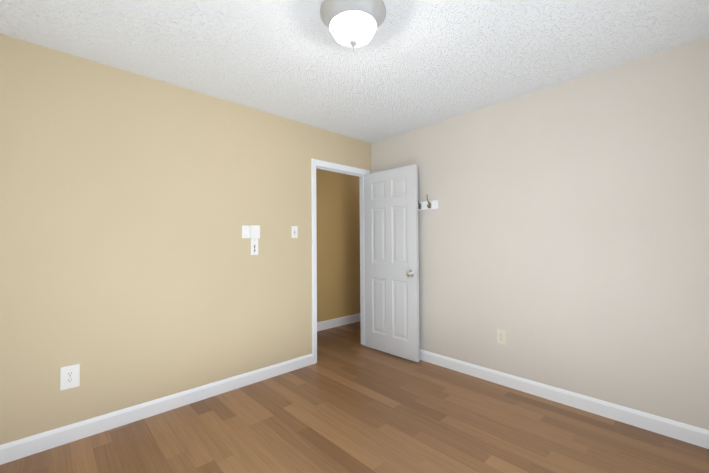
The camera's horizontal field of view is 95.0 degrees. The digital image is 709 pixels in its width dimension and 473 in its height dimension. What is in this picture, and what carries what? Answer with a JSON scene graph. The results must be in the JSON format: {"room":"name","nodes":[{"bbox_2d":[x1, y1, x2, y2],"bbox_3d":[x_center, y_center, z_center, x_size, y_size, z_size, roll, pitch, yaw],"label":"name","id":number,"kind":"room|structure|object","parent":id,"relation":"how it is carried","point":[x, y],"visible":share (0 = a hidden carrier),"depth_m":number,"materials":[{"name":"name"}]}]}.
{"room":"empty bedroom","nodes":[
{"label":"empty bedroom","id":0,"kind":"room"},
{"bbox_2d":[0,34,370,444],"bbox_3d":[-1.067,0.071,2.809,3.400,2.440,0.110,1,-1,-43],"label":"wall","id":1,"kind":"structure","parent":0,"point":[133,271],"depth_m":2.29,"materials":[{"name":"yellow paint"}]},
{"bbox_2d":[60,364,79,390],"bbox_3d":[-1.780,0.879,2.032,0.092,0.142,0.008,1,-1,-43],"label":"outlet","id":2,"kind":"object","parent":1,"relation":"attached to","point":[70,376],"visible":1,"depth_m":2.03,"materials":[{"name":"white plastic"}]},
{"bbox_2d":[0,354,312,464],"bbox_3d":[-1.328,1.233,2.447,2.482,0.105,0.014,1,-1,-43],"label":"baseboard","id":3,"kind":"structure","parent":1,"relation":"attached to","point":[63,435],"depth_m":2.25,"materials":[{"name":"white wood"}]},
{"bbox_2d":[242,225,259,254],"bbox_3d":[-0.916,0.031,2.863,0.158,0.259,0.021,1,-1,-43],"label":"light switch","id":4,"kind":"object","parent":1,"relation":"attached to","point":[252,232],"visible":1,"depth_m":2.87,"materials":[{"name":"white plastic"}]},
{"bbox_2d":[291,226,297,237],"bbox_3d":[-0.585,-0.044,3.182,0.070,0.115,0.017,1,-1,-43],"label":"toggle light switch","id":5,"kind":"object","parent":1,"relation":"attached to","point":[294,231],"visible":1,"depth_m":3.18,"materials":[{"name":"white plastic"}]},
{"bbox_2d":[311,158,369,363],"bbox_3d":[-0.157,0.251,3.656,0.866,2.098,0.130,1,-1,-43],"label":"door frame","id":6,"kind":"structure","parent":1,"relation":"attached to","point":[314,162],"depth_m":3.51,"materials":[{"name":"white wood"}]},
{"bbox_2d":[364,164,419,361],"bbox_3d":[0.390,0.274,3.587,0.169,2.019,0.750,1,-1,-44],"label":"door","id":7,"kind":"structure","parent":6,"relation":"attached to","point":[391,267],"depth_m":3.54,"materials":[{"name":"white wood"}]},
{"bbox_2d":[316,169,359,321],"bbox_3d":[-1.174,0.094,4.014,5.120,2.440,0.110,1,-1,-43],"label":"wall","id":8,"kind":"structure","parent":0,"point":[338,237],"depth_m":4.81,"materials":[{"name":"beige paint"}]},
{"bbox_2d":[317,313,359,330],"bbox_3d":[-1.124,1.251,3.947,4.900,0.122,0.014,1,-1,-43],"label":"baseboard","id":9,"kind":"structure","parent":8,"relation":"attached to","point":[333,323],"depth_m":4.76,"materials":[{"name":"white wood"}]},
{"bbox_2d":[0,321,708,472],"bbox_3d":[0.228,1.306,2.515,5.120,0.060,4.170,1,-1,-43],"label":"floor","id":10,"kind":"structure","parent":0,"point":[363,409],"depth_m":2.09,"materials":[{"name":"laminate"}]},
{"bbox_2d":[0,0,708,142],"bbox_3d":[0.211,-1.193,2.562,5.120,0.060,4.170,1,-1,-43],"label":"ceiling","id":11,"kind":"structure","parent":0,"point":[413,65],"depth_m":2.01,"materials":[{"name":"white paint"}]},
{"bbox_2d":[320,0,385,50],"bbox_3d":[-0.007,-1.071,1.713,0.347,0.211,0.347,1,-1,-43],"label":"flush-mount light","id":12,"kind":"object","parent":11,"relation":"attached to","point":[353,24],"visible":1,"depth_m":1.64,"materials":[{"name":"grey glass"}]},
{"bbox_2d":[371,37,708,429],"bbox_3d":[1.314,0.055,2.844,0.110,2.440,3.110,1,-1,-43],"label":"wall","id":13,"kind":"structure","parent":0,"point":[563,235],"depth_m":2.39,"materials":[{"name":"beige paint"}]},
{"bbox_2d":[418,195,437,210],"bbox_3d":[0.619,-0.347,3.448,0.077,0.146,0.572,1,-1,-43],"label":"hook rail","id":14,"kind":"object","parent":13,"relation":"attached to","point":[427,205],"visible":0.4,"depth_m":3.32,"materials":[{"name":"white"}]},
{"bbox_2d":[497,329,505,344],"bbox_3d":[1.266,0.864,2.799,0.008,0.126,0.076,1,-1,-43],"label":"outlet","id":15,"kind":"object","parent":13,"relation":"attached to","point":[501,336],"visible":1,"depth_m":2.80,"materials":[{"name":"beige plastic"}]},
{"bbox_2d":[419,349,708,448],"bbox_3d":[1.226,1.223,2.827,0.022,0.105,2.970,1,-1,-43],"label":"baseboard","id":16,"kind":"structure","parent":13,"relation":"attached to","point":[684,432],"depth_m":2.36,"materials":[{"name":"white wood"}]}
]}

